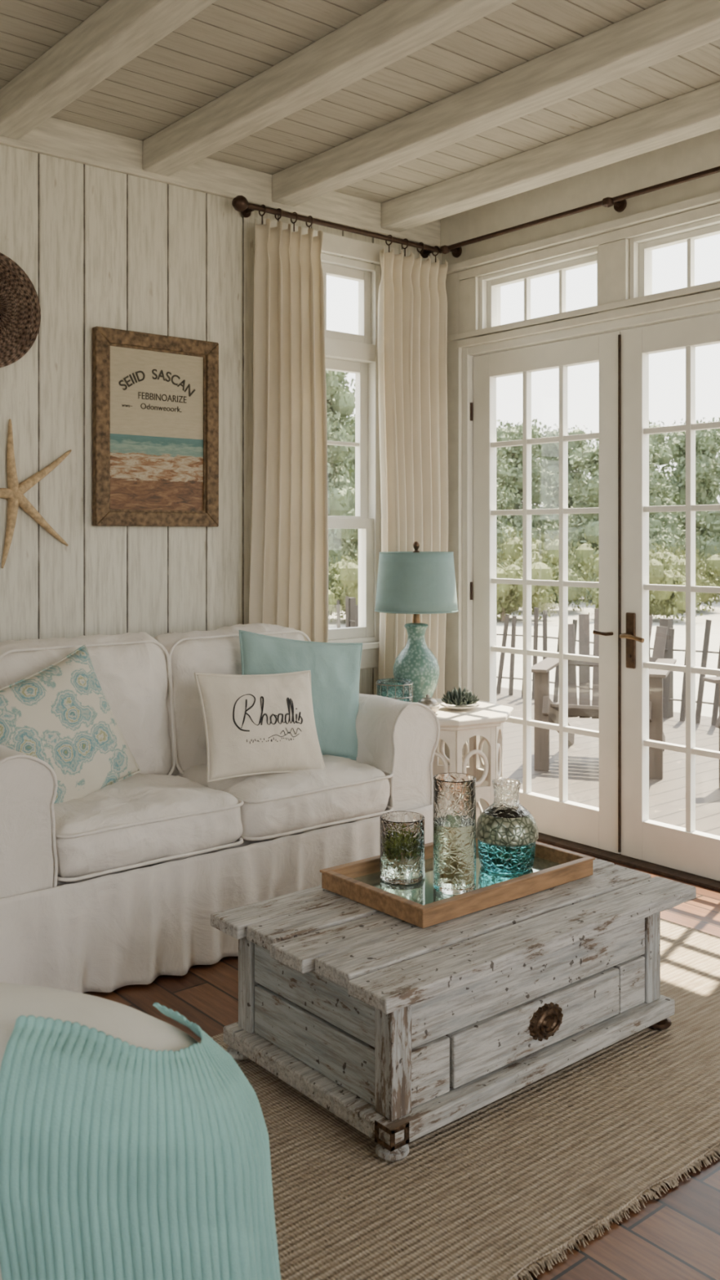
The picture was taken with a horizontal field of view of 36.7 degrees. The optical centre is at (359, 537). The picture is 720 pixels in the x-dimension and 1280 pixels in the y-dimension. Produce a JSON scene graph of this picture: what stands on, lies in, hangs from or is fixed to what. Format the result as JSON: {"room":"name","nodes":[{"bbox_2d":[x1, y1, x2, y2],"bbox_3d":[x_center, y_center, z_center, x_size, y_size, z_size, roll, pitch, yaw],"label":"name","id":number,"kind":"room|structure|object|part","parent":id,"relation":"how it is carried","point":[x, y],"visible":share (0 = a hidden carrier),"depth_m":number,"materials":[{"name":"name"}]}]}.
{"room":"living room","nodes":[
{"label":"living room","id":0,"kind":"room"},
{"bbox_2d":[0,144,441,696],"bbox_3d":[-1.474,-0.100,3.513,4.980,2.700,0.140,0,0,-40],"label":"wall","id":1,"kind":"structure","parent":0,"point":[97,246],"depth_m":3.90,"materials":[{"name":"white wood"}]},
{"bbox_2d":[0,252,40,367],"bbox_3d":[-1.232,-0.762,3.574,0.404,0.404,0.074,0,0,-40],"label":"wall basket","id":2,"kind":"object","parent":1,"relation":"attached to","point":[20,305],"visible":1,"depth_m":3.63,"materials":[{"name":"wicker"}]},
{"bbox_2d":[0,418,71,568],"bbox_3d":[-1.183,-0.149,3.645,0.463,0.502,0.040,0,0,-40],"label":"starfish","id":3,"kind":"object","parent":1,"relation":"attached to","point":[15,491],"visible":1,"depth_m":3.65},
{"bbox_2d":[92,326,218,526],"bbox_3d":[-0.745,-0.395,4.004,0.510,0.704,0.034,0,0,-40],"label":"framed picture","id":4,"kind":"object","parent":1,"relation":"attached to","point":[155,397],"visible":1,"depth_m":3.99,"materials":[{"name":"brown wood"}]},
{"bbox_2d":[110,346,203,511],"bbox_3d":[-0.750,-0.395,4.010,0.398,0.592,0.012,0,0,-40],"label":"art print","id":5,"kind":"object","parent":4,"relation":"attached to","point":[157,392],"depth_m":4.00},
{"bbox_2d":[0,116,440,248],"bbox_3d":[-1.423,-1.385,3.451,4.700,0.130,0.022,0,0,-40],"label":"trim","id":6,"kind":"structure","parent":1,"relation":"attached to","point":[55,137],"depth_m":4.14,"materials":[{"name":"paint"}]},
{"bbox_2d":[261,217,398,669],"bbox_3d":[-0.103,-0.355,4.539,0.780,1.830,0.045,0,0,-40],"label":"trim","id":7,"kind":"structure","parent":1,"relation":"attached to","point":[338,245],"depth_m":4.62,"materials":[{"name":"paint"}]},
{"bbox_2d":[231,195,440,257],"bbox_3d":[-0.074,-1.275,4.493,1.095,0.062,0.109,0,0,-40],"label":"curtain rod","id":8,"kind":"object","parent":1,"relation":"attached to","point":[240,203],"visible":0.97,"depth_m":4.38,"materials":[{"name":"metal"}]},
{"bbox_2d":[248,204,328,642],"bbox_3d":[-0.272,-0.036,4.285,0.404,2.512,0.079,0,0,-40],"label":"curtain","id":9,"kind":"object","parent":8,"relation":"hanging from","point":[289,565],"visible":0.7,"depth_m":4.28,"materials":[{"name":"fabric"}]},
{"bbox_2d":[377,234,448,764],"bbox_3d":[0.229,-0.036,4.725,0.387,2.512,0.084,0,0,-40],"label":"curtain","id":10,"kind":"object","parent":8,"relation":"hanging from","point":[412,298],"visible":0.62,"depth_m":4.69,"materials":[{"name":"fabric"}]},
{"bbox_2d":[320,253,380,643],"bbox_3d":[-0.159,-0.370,4.606,0.560,1.640,0.130,0,0,-40],"label":"window","id":11,"kind":"structure","parent":1,"relation":"in","point":[357,354],"depth_m":4.73,"materials":[{"name":"paint"}]},
{"bbox_3d":[-0.155,-1.000,4.600,0.500,0.320,0.035,0,0,-40],"label":"sash","id":12,"kind":"part","parent":11,"relation":"part of","materials":[{"name":"paint"}]},
{"bbox_3d":[-0.167,-0.407,4.616,0.500,0.715,0.035,0,0,-40],"label":"sash","id":13,"kind":"part","parent":11,"relation":"part of","materials":[{"name":"paint"}]},
{"bbox_3d":[-0.142,0.172,4.585,0.500,0.515,0.035,0,0,-40],"label":"sash","id":14,"kind":"part","parent":11,"relation":"part of","materials":[{"name":"paint"}]},
{"bbox_2d":[0,0,719,203],"bbox_3d":[0.142,-1.500,1.580,4.980,0.100,5.180,0,0,-40],"label":"ceiling","id":15,"kind":"structure","parent":0,"point":[228,43],"depth_m":3.39,"materials":[{"name":"beige wood"}]},
{"bbox_2d":[0,0,217,139],"bbox_3d":[0.371,-1.395,1.757,0.110,0.110,4.878,0,0,-40],"label":"ceiling beam","id":16,"kind":"structure","parent":15,"relation":"attached to","point":[119,31],"depth_m":3.08,"materials":[{"name":"beige wood"}]},
{"bbox_2d":[142,0,516,176],"bbox_3d":[0.812,-1.395,2.126,0.110,0.110,4.878,0,0,-40],"label":"ceiling beam","id":17,"kind":"structure","parent":15,"relation":"attached to","point":[393,30],"depth_m":3.21,"materials":[{"name":"beige wood"}]},
{"bbox_2d":[272,0,719,206],"bbox_3d":[1.254,-1.395,2.495,0.110,0.110,4.878,0,0,-40],"label":"ceiling beam","id":18,"kind":"structure","parent":15,"relation":"attached to","point":[667,29],"depth_m":3.36,"materials":[{"name":"beige wood"}]},
{"bbox_2d":[381,81,719,231],"bbox_3d":[1.696,-1.395,2.864,0.110,0.110,4.878,0,0,-40],"label":"ceiling beam","id":19,"kind":"structure","parent":15,"relation":"attached to","point":[695,113],"depth_m":3.94,"materials":[{"name":"beige wood"}]},
{"bbox_2d":[84,840,719,1279],"bbox_3d":[0.142,1.310,1.580,4.980,0.120,5.180,0,0,-40],"label":"floor","id":20,"kind":"structure","parent":0,"point":[676,1236],"depth_m":2.02,"materials":[{"name":"brown wood"}]},
{"bbox_2d":[0,982,199,1279],"bbox_3d":[-0.451,0.876,1.381,0.713,0.747,0.618,0,0,4],"label":"armchair","id":21,"kind":"object","parent":20,"relation":"on","point":[133,1026],"visible":0.09,"depth_m":1.19,"materials":[{"name":"beige fabric"}]},
{"bbox_2d":[0,1002,280,1279],"bbox_3d":[-0.217,0.738,1.126,0.308,0.485,0.176,0,0,-39],"label":"throw blanket","id":22,"kind":"object","parent":21,"relation":"on","point":[119,1160],"visible":1,"depth_m":1.08,"materials":[{"name":"teal fabric"}]},
{"bbox_2d":[0,624,439,993],"bbox_3d":[-0.540,0.777,3.540,1.735,0.930,0.769,0,0,-40],"label":"sofa","id":23,"kind":"object","parent":20,"relation":"on","point":[113,886],"visible":0.8,"depth_m":3.25,"materials":[{"name":"fabric"}]},
{"bbox_3d":[-1.107,0.900,3.100,0.236,0.652,0.645,0,0,-40],"label":"arm","id":24,"kind":"part","parent":23,"relation":"part of","materials":[{"name":"fabric"}]},
{"bbox_2d":[0,644,141,804],"bbox_3d":[-0.901,0.595,3.232,0.196,0.529,0.542,0,0,39],"label":"cushion","id":25,"kind":"object","parent":23,"relation":"on","point":[60,715],"visible":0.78,"depth_m":3.20,"materials":[{"name":"fabric"}]},
{"bbox_2d":[0,631,172,773],"bbox_3d":[-0.920,0.586,3.515,0.674,0.548,0.301,0,0,-40],"label":"cushion","id":26,"kind":"object","parent":23,"relation":"on","point":[133,671],"depth_m":3.52,"materials":[{"name":"fabric"}]},
{"bbox_2d":[52,771,244,883],"bbox_3d":[-0.751,0.861,3.315,0.627,0.235,0.604,0,0,-40],"label":"seat cushion","id":27,"kind":"object","parent":23,"relation":"on","point":[143,827],"depth_m":3.12,"materials":[{"name":"fabric"}]},
{"bbox_2d":[154,624,305,773],"bbox_3d":[-0.450,0.587,3.907,0.679,0.539,0.312,0,0,-40],"label":"cushion","id":28,"kind":"object","parent":23,"relation":"on","point":[183,655],"depth_m":3.66,"materials":[{"name":"fabric"}]},
{"bbox_2d":[194,670,325,782],"bbox_3d":[-0.321,0.605,3.544,0.453,0.350,0.177,0,0,-34],"label":"cushion","id":29,"kind":"object","parent":23,"relation":"on","point":[259,724],"visible":1,"depth_m":3.48,"materials":[{"name":"beige fabric"}]},
{"bbox_2d":[176,755,391,840],"bbox_3d":[-0.290,0.862,3.703,0.629,0.234,0.597,0,0,-40],"label":"seat cushion","id":30,"kind":"object","parent":23,"relation":"on","point":[346,799],"depth_m":3.49,"materials":[{"name":"fabric"}]},
{"bbox_2d":[238,630,362,758],"bbox_3d":[-0.202,0.555,3.800,0.552,0.479,0.165,0,0,-33],"label":"cushion","id":31,"kind":"object","parent":23,"relation":"on","point":[334,668],"visible":0.59,"depth_m":3.79,"materials":[{"name":"teal fabric"}]},
{"bbox_3d":[-0.018,0.897,4.011,0.234,0.658,0.645,0,0,-40],"label":"arm","id":32,"kind":"part","parent":23,"relation":"part of","materials":[{"name":"fabric"}]},
{"bbox_2d":[197,918,719,1279],"bbox_3d":[0.381,1.241,2.609,2.092,0.014,1.094,0,0,-40],"label":"rug","id":33,"kind":"object","parent":20,"relation":"on","point":[500,1190],"visible":0.56,"depth_m":2.15,"materials":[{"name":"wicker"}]},
{"bbox_2d":[210,857,696,1161],"bbox_3d":[0.254,1.061,2.682,1.072,0.343,0.638,0,0,-40],"label":"coffee table","id":34,"kind":"object","parent":33,"relation":"on","point":[399,1029],"visible":0.78,"depth_m":2.41,"materials":[{"name":"paint"}]},
{"bbox_3d":[-0.253,1.043,2.583,0.055,0.240,0.055,0,0,-40],"label":"corner post","id":35,"kind":"part","parent":34,"relation":"part of","materials":[{"name":"paint"}]},
{"bbox_3d":[-0.102,1.042,2.384,0.016,0.238,0.440,0,0,-40],"label":"panel","id":36,"kind":"part","parent":34,"relation":"part of","materials":[{"name":"paint"}]},
{"bbox_3d":[0.067,1.043,2.200,0.055,0.240,0.055,0,0,-40],"label":"corner post","id":37,"kind":"part","parent":34,"relation":"part of","materials":[{"name":"paint"}]},
{"bbox_2d":[320,837,595,928],"bbox_3d":[0.259,0.864,2.808,0.623,0.046,0.383,0,0,-40],"label":"tray","id":38,"kind":"object","parent":34,"relation":"on","point":[420,904],"visible":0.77,"depth_m":2.70,"materials":[{"name":"brown wood"}]},
{"bbox_2d":[379,811,424,884],"bbox_3d":[0.109,0.798,2.804,0.116,0.158,0.116,0,0,-40],"label":"glass tumbler","id":39,"kind":"object","parent":38,"relation":"on","point":[402,833],"visible":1,"depth_m":2.76,"materials":[{"name":"green"}]},
{"bbox_2d":[433,773,475,894],"bbox_3d":[0.237,0.738,2.721,0.107,0.278,0.107,0,0,-40],"label":"glass vase","id":40,"kind":"object","parent":38,"relation":"on","point":[454,793],"visible":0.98,"depth_m":2.67,"materials":[{"name":"clear glass"}]},
{"bbox_2d":[475,777,538,874],"bbox_3d":[0.391,0.763,2.896,0.168,0.228,0.168,0,0,-40],"label":"glass bottle","id":41,"kind":"object","parent":38,"relation":"on","point":[507,833],"visible":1,"depth_m":2.84,"materials":[{"name":"teal"}]},
{"bbox_3d":[0.402,1.041,2.463,0.793,0.236,0.018,0,0,-40],"label":"panel","id":42,"kind":"part","parent":34,"relation":"part of","materials":[{"name":"paint"}]},
{"bbox_3d":[0.405,1.101,2.467,0.565,0.110,0.028,0,0,-40],"label":"drawer","id":43,"kind":"part","parent":34,"relation":"part of","materials":[{"name":"paint"}]},
{"bbox_3d":[0.426,1.095,2.453,0.114,0.082,0.023,0,0,-40],"label":"drawer pull","id":44,"kind":"part","parent":34,"relation":"part of","materials":[{"name":"brown metal"}]},
{"bbox_3d":[0.721,1.043,2.746,0.055,0.240,0.055,0,0,-40],"label":"corner post","id":45,"kind":"part","parent":34,"relation":"part of","materials":[{"name":"paint"}]},
{"bbox_2d":[430,698,513,822],"bbox_3d":[0.333,0.964,4.321,0.527,0.572,0.527,0,0,16],"label":"side table","id":46,"kind":"object","parent":20,"relation":"on","point":[486,720],"visible":0.41,"depth_m":4.16,"materials":[{"name":"beige paint"}]},
{"bbox_2d":[375,678,413,701],"bbox_3d":[0.135,0.619,4.266,0.147,0.118,0.147,0,0,-40],"label":"candle holder","id":47,"kind":"object","parent":46,"relation":"on","point":[402,689],"visible":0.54,"depth_m":4.21,"materials":[{"name":"teal glass"}]},
{"bbox_2d":[374,541,457,702],"bbox_3d":[0.230,0.345,4.429,0.342,0.665,0.342,0,0,-40],"label":"table lamp","id":48,"kind":"object","parent":46,"relation":"on","point":[415,582],"visible":0.91,"depth_m":4.32,"materials":[{"name":"teal ceramic"}]},
{"bbox_3d":[0.230,0.207,4.429,0.036,0.300,0.036,0,0,-40],"label":"lamp stem","id":49,"kind":"part","parent":48,"relation":"part of","materials":[{"name":"gold metal"}]},
{"bbox_3d":[0.230,0.177,4.429,0.338,0.236,0.338,0,0,-40],"label":"lamp shade","id":50,"kind":"part","parent":48,"relation":"part of","materials":[{"name":"teal fabric"}]},
{"bbox_3d":[0.230,0.295,4.429,0.342,0.005,0.342,0,0,-40],"label":"shade trim","id":51,"kind":"part","parent":48,"relation":"part of","materials":[{"name":"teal fabric"}]},
{"bbox_3d":[0.230,0.059,4.429,0.304,0.005,0.304,0,0,-40],"label":"shade trim","id":52,"kind":"part","parent":48,"relation":"part of","materials":[{"name":"teal fabric"}]},
{"bbox_2d":[417,693,439,713],"bbox_3d":[0.261,0.639,4.189,0.098,0.076,0.098,0,0,-40],"label":"bowl","id":53,"kind":"object","parent":46,"relation":"on","point":[433,703],"visible":0.62,"depth_m":4.16,"materials":[{"name":"ceramic"}]},
{"bbox_3d":[0.276,0.986,4.114,0.178,0.528,0.018,0,0,16],"label":"fretwork panel","id":54,"kind":"part","parent":46,"relation":"part of","materials":[{"name":"beige paint"}]},
{"bbox_3d":[0.391,0.986,4.527,0.178,0.528,0.018,0,0,16],"label":"fretwork panel","id":55,"kind":"part","parent":46,"relation":"part of","materials":[{"name":"beige paint"}]},
{"bbox_2d":[440,685,479,710],"bbox_3d":[0.396,0.633,4.308,0.156,0.088,0.156,0,0,-40],"label":"succulent","id":56,"kind":"object","parent":46,"relation":"on","point":[457,700],"visible":1,"depth_m":4.28,"materials":[{"name":"green plant"}]},
{"bbox_3d":[0.396,0.668,4.308,0.156,0.018,0.156,0,0,-40],"label":"dish","id":57,"kind":"part","parent":56,"relation":"part of","materials":[{"name":"white ceramic"}]},
{"bbox_3d":[0.439,0.986,4.134,0.178,0.528,0.018,0,0,-29],"label":"fretwork panel","id":58,"kind":"part","parent":46,"relation":"part of","materials":[{"name":"beige paint"}]},
{"bbox_3d":[0.520,0.986,4.426,0.018,0.528,0.178,0,0,-29],"label":"fretwork panel","id":59,"kind":"part","parent":46,"relation":"part of","materials":[{"name":"beige paint"}]},
{"bbox_3d":[0.540,0.986,4.263,0.018,0.528,0.178,0,0,16],"label":"fretwork panel","id":60,"kind":"part","parent":46,"relation":"part of","materials":[{"name":"beige paint"}]},
{"bbox_2d":[441,172,719,754],"bbox_3d":[1.998,-0.100,3.132,0.140,2.700,4.900,0,0,-40],"label":"wall","id":61,"kind":"structure","parent":0,"point":[709,184],"depth_m":4.34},
{"bbox_2d":[479,246,598,328],"bbox_3d":[0.783,-1.015,4.570,0.120,0.270,0.665,0,0,-40],"label":"window","id":62,"kind":"structure","parent":61,"relation":"in","point":[490,285],"depth_m":4.63,"materials":[{"name":"paint"}]},
{"bbox_2d":[470,331,621,853],"bbox_3d":[0.754,0.213,4.548,0.102,2.045,0.811,0,0,-40],"label":"door","id":63,"kind":"structure","parent":61,"relation":"in","point":[600,827],"depth_m":4.48,"materials":[{"name":"paint"}]},
{"bbox_3d":[0.956,0.372,4.273,0.059,0.021,0.058,0,0,-40],"label":"handle","id":64,"kind":"part","parent":63,"relation":"part of","materials":[{"name":"brown metal"}]},
{"bbox_2d":[440,165,719,257],"bbox_3d":[1.050,-1.275,4.025,0.110,0.056,2.088,0,0,-40],"label":"curtain rod","id":65,"kind":"object","parent":61,"relation":"attached to","point":[620,202],"visible":1,"depth_m":4.17,"materials":[{"name":"metal"}]},
{"bbox_2d":[440,128,719,275],"bbox_3d":[1.935,-1.321,3.064,0.045,0.258,4.878,0,0,-40],"label":"trim","id":66,"kind":"structure","parent":61,"relation":"attached to","point":[701,153],"depth_m":4.28,"materials":[{"name":"paint"}]},
{"bbox_2d":[445,203,719,765],"bbox_3d":[1.000,0.030,4.190,0.035,2.440,1.905,0,0,-40],"label":"trim","id":67,"kind":"structure","parent":61,"relation":"attached to","point":[462,286],"depth_m":4.63,"materials":[{"name":"paint"}]},
{"bbox_2d":[462,300,719,766],"bbox_3d":[1.042,0.200,4.268,0.130,2.100,1.670,0,0,-40],"label":"trim","id":68,"kind":"structure","parent":61,"relation":"attached to","point":[711,308],"depth_m":4.84,"materials":[{"name":"paint"}]},
{"bbox_2d":[537,832,719,891],"bbox_3d":[1.031,1.244,4.258,0.160,0.012,1.670,0,0,-40],"label":"trim","id":69,"kind":"structure","parent":61,"relation":"attached to","point":[710,883],"depth_m":4.16,"materials":[{"name":"brown wood"}]},
{"bbox_2d":[619,313,719,880],"bbox_3d":[1.261,0.213,3.929,0.119,2.045,0.792,0,0,-40],"label":"door","id":70,"kind":"structure","parent":61,"relation":"in","point":[688,850],"depth_m":4.17,"materials":[{"name":"paint"}]},
{"bbox_3d":[1.047,0.396,4.202,0.012,0.215,0.042,0,0,-40],"label":"handle plate","id":71,"kind":"part","parent":70,"relation":"part of","materials":[{"name":"brown metal"}]},
{"bbox_3d":[1.048,0.380,4.143,0.066,0.029,0.113,0,0,-40],"label":"handle","id":72,"kind":"part","parent":70,"relation":"part of","materials":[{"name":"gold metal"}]},
{"bbox_2d":[629,216,719,298],"bbox_3d":[1.295,-1.015,3.958,0.120,0.270,0.665,0,0,-40],"label":"window","id":73,"kind":"structure","parent":61,"relation":"in","point":[641,247],"depth_m":4.12,"materials":[{"name":"paint"}]},
{"label":"outside","id":74,"kind":"structure","parent":0,"visible":0},
{"bbox_2d":[496,687,719,835],"bbox_3d":[2.136,1.360,5.789,3.440,0.100,11.000,0,0,-40],"label":"floor","id":75,"kind":"structure","parent":74,"point":[667,796],"depth_m":6.14,"materials":[{"name":"beige wood"}]},
{"bbox_2d":[336,595,719,725],"bbox_3d":[2.849,0.939,7.215,0.097,0.747,9.497,0,0,-40],"label":"fence","id":76,"kind":"object","parent":75,"relation":"on","point":[351,608],"visible":0.21,"depth_m":7.95,"materials":[{"name":"wood"}]},
{"bbox_2d":[531,608,676,779],"bbox_3d":[1.454,0.880,6.402,0.750,0.900,0.991,0,0,20],"label":"chair","id":77,"kind":"object","parent":75,"relation":"on","point":[544,710],"visible":0.54,"depth_m":6.19,"materials":[{"name":"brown wood"}]},
{"bbox_3d":[1.027,1.030,6.137,0.080,0.560,0.040,0,0,20],"label":"leg","id":78,"kind":"part","parent":77,"relation":"part of","materials":[{"name":"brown wood"}]},
{"bbox_3d":[1.121,0.740,6.422,0.110,0.020,0.800,0,0,20],"label":"armrest","id":79,"kind":"part","parent":77,"relation":"part of","materials":[{"name":"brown wood"}]},
{"bbox_3d":[1.195,1.108,6.509,0.030,0.444,0.969,0,0,20],"label":"leg","id":80,"kind":"part","parent":77,"relation":"part of","materials":[{"name":"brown wood"}]},
{"bbox_3d":[1.415,1.010,6.293,0.520,0.155,0.571,0,0,20],"label":"seat","id":81,"kind":"part","parent":77,"relation":"part of","materials":[{"name":"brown wood"}]},
{"bbox_3d":[1.554,0.763,6.675,0.635,0.666,0.311,0,0,20],"label":"backrest","id":82,"kind":"part","parent":77,"relation":"part of","materials":[{"name":"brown wood"}]},
{"bbox_3d":[1.609,1.030,5.924,0.080,0.560,0.040,0,0,20],"label":"leg","id":83,"kind":"part","parent":77,"relation":"part of","materials":[{"name":"brown wood"}]},
{"bbox_3d":[1.721,1.108,6.316,0.030,0.444,0.969,0,0,20],"label":"leg","id":84,"kind":"part","parent":77,"relation":"part of","materials":[{"name":"brown wood"}]},
{"bbox_3d":[1.722,0.740,6.202,0.110,0.020,0.800,0,0,20],"label":"armrest","id":85,"kind":"part","parent":77,"relation":"part of","materials":[{"name":"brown wood"}]},
{"bbox_2d":[702,676,719,787],"bbox_3d":[2.373,0.880,5.467,0.991,0.900,0.750,0,0,-15],"label":"chair","id":86,"kind":"object","parent":75,"relation":"on","point":[709,679],"visible":1,"depth_m":5.67,"materials":[{"name":"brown wood"}]},
{"bbox_3d":[2.198,0.740,5.751,0.800,0.020,0.110,0,0,-15],"label":"armrest","id":87,"kind":"part","parent":86,"relation":"part of","materials":[{"name":"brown wood"}]},
{"bbox_3d":[2.312,1.108,5.740,0.969,0.444,0.030,0,0,-15],"label":"leg","id":88,"kind":"part","parent":86,"relation":"part of","materials":[{"name":"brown wood"}]},
{"bbox_3d":[1.911,1.030,5.665,0.040,0.560,0.080,0,0,-15],"label":"leg","id":89,"kind":"part","parent":86,"relation":"part of","materials":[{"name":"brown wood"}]},
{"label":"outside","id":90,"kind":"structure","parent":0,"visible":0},
{"bbox_2d":[328,594,719,718],"bbox_3d":[2.260,1.835,26.096,150.000,0.070,150.000,0,0,-40],"label":"ground","id":91,"kind":"structure","parent":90,"point":[553,622],"depth_m":19.10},
{"bbox_2d":[328,535,332,573],"bbox_3d":[-2.104,0.844,26.102,2.777,2.444,2.874,0,0,17],"label":"shrub","id":92,"kind":"object","parent":91,"relation":"on","point":[329,555],"visible":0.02,"depth_m":26.27,"materials":[{"name":"green plant"}]},
{"bbox_2d":[328,411,350,424],"bbox_3d":[-1.633,-1.777,39.414,4.250,8.008,4.225,0,0,-35],"label":"tree","id":93,"kind":"object","parent":91,"relation":"on","point":[331,420],"visible":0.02,"depth_m":39.00,"materials":[{"name":"green plant"}]},
{"bbox_2d":[325,369,358,567],"bbox_3d":[-1.358,-1.539,30.324,4.250,7.474,4.225,0,0,-25],"label":"tree","id":94,"kind":"object","parent":91,"relation":"on","point":[340,401],"visible":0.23,"depth_m":29.47,"materials":[{"name":"green plant"}]},
{"bbox_2d":[328,546,358,622],"bbox_3d":[-0.299,1.083,23.284,2.709,1.833,2.803,0,0,1],"label":"shrub","id":95,"kind":"object","parent":91,"relation":"on","point":[343,578],"visible":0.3,"depth_m":22.46,"materials":[{"name":"green plant"}]},
{"bbox_2d":[337,411,358,561],"bbox_3d":[0.569,-1.032,34.883,4.225,6.340,4.250,0,0,-20],"label":"tree","id":96,"kind":"object","parent":91,"relation":"on","point":[353,462],"visible":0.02,"depth_m":34.25,"materials":[{"name":"green plant"}]},
{"bbox_2d":[496,446,537,567],"bbox_3d":[2.915,-0.406,30.599,4.250,4.938,4.225,0,0,-43],"label":"tree","id":97,"kind":"object","parent":91,"relation":"on","point":[503,471],"visible":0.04,"depth_m":29.97,"materials":[{"name":"green plant"}]},
{"bbox_2d":[496,553,559,622],"bbox_3d":[3.078,1.151,23.692,2.803,1.660,2.709,0,0,9],"label":"shrub","id":98,"kind":"object","parent":91,"relation":"on","point":[508,597],"visible":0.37,"depth_m":22.89,"materials":[{"name":"green plant"}]},
{"bbox_2d":[496,418,569,544],"bbox_3d":[4.713,-0.883,35.048,4.225,6.006,4.250,0,0,-4],"label":"tree","id":99,"kind":"object","parent":91,"relation":"on","point":[540,523],"visible":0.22,"depth_m":34.37,"materials":[{"name":"green plant"}]},
{"bbox_2d":[496,526,599,613],"bbox_3d":[4.522,0.880,26.397,2.874,2.352,2.777,0,0,14],"label":"shrub","id":100,"kind":"object","parent":91,"relation":"on","point":[512,549],"visible":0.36,"depth_m":25.96,"materials":[{"name":"green plant"}]},
{"bbox_2d":[534,423,598,531],"bbox_3d":[7.644,-1.032,40.218,4.250,6.340,4.225,0,0,33],"label":"tree","id":101,"kind":"object","parent":91,"relation":"on","point":[551,453],"visible":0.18,"depth_m":39.38,"materials":[{"name":"green plant"}]},
{"bbox_2d":[543,434,696,602],"bbox_3d":[7.217,-0.466,30.819,4.225,5.072,4.250,0,0,-4],"label":"tree","id":102,"kind":"object","parent":91,"relation":"on","point":[587,523],"visible":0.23,"depth_m":30.29,"materials":[{"name":"green plant"}]},
{"bbox_2d":[586,420,700,552],"bbox_3d":[9.037,-0.883,35.502,4.250,6.006,4.225,0,0,7],"label":"tree","id":103,"kind":"object","parent":91,"relation":"on","point":[669,453],"visible":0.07,"depth_m":34.68,"materials":[{"name":"green plant"}]},
{"bbox_2d":[580,542,713,622],"bbox_3d":[6.177,1.053,23.762,2.709,1.912,2.803,0,0,8],"label":"shrub","id":104,"kind":"object","parent":91,"relation":"on","point":[664,567],"visible":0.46,"depth_m":23.11,"materials":[{"name":"green plant"}]},
{"bbox_2d":[648,540,719,613],"bbox_3d":[7.750,1.030,26.628,2.874,1.970,2.777,0,0,18],"label":"shrub","id":105,"kind":"object","parent":91,"relation":"on","point":[711,568],"visible":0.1,"depth_m":26.08,"materials":[{"name":"green plant"}]},
{"bbox_2d":[660,417,719,556],"bbox_3d":[12.305,-1.181,40.353,4.225,6.674,4.250,0,0,-44],"label":"tree","id":106,"kind":"object","parent":91,"relation":"on","point":[705,445],"visible":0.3,"depth_m":39.61,"materials":[{"name":"green plant"}]},
{"bbox_2d":[695,417,719,599],"bbox_3d":[11.500,-0.883,31.237,4.250,6.006,4.225,0,0,-24],"label":"tree","id":107,"kind":"object","parent":91,"relation":"on","point":[713,517],"visible":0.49,"depth_m":31.24,"materials":[{"name":"green plant"}]},
{"bbox_2d":[697,481,719,559],"bbox_3d":[13.272,-1.330,35.679,4.225,7.007,4.250,0,0,10],"label":"tree","id":108,"kind":"object","parent":91,"relation":"on","point":[702,519],"visible":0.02,"depth_m":36.32,"materials":[{"name":"green plant"}]}
]}

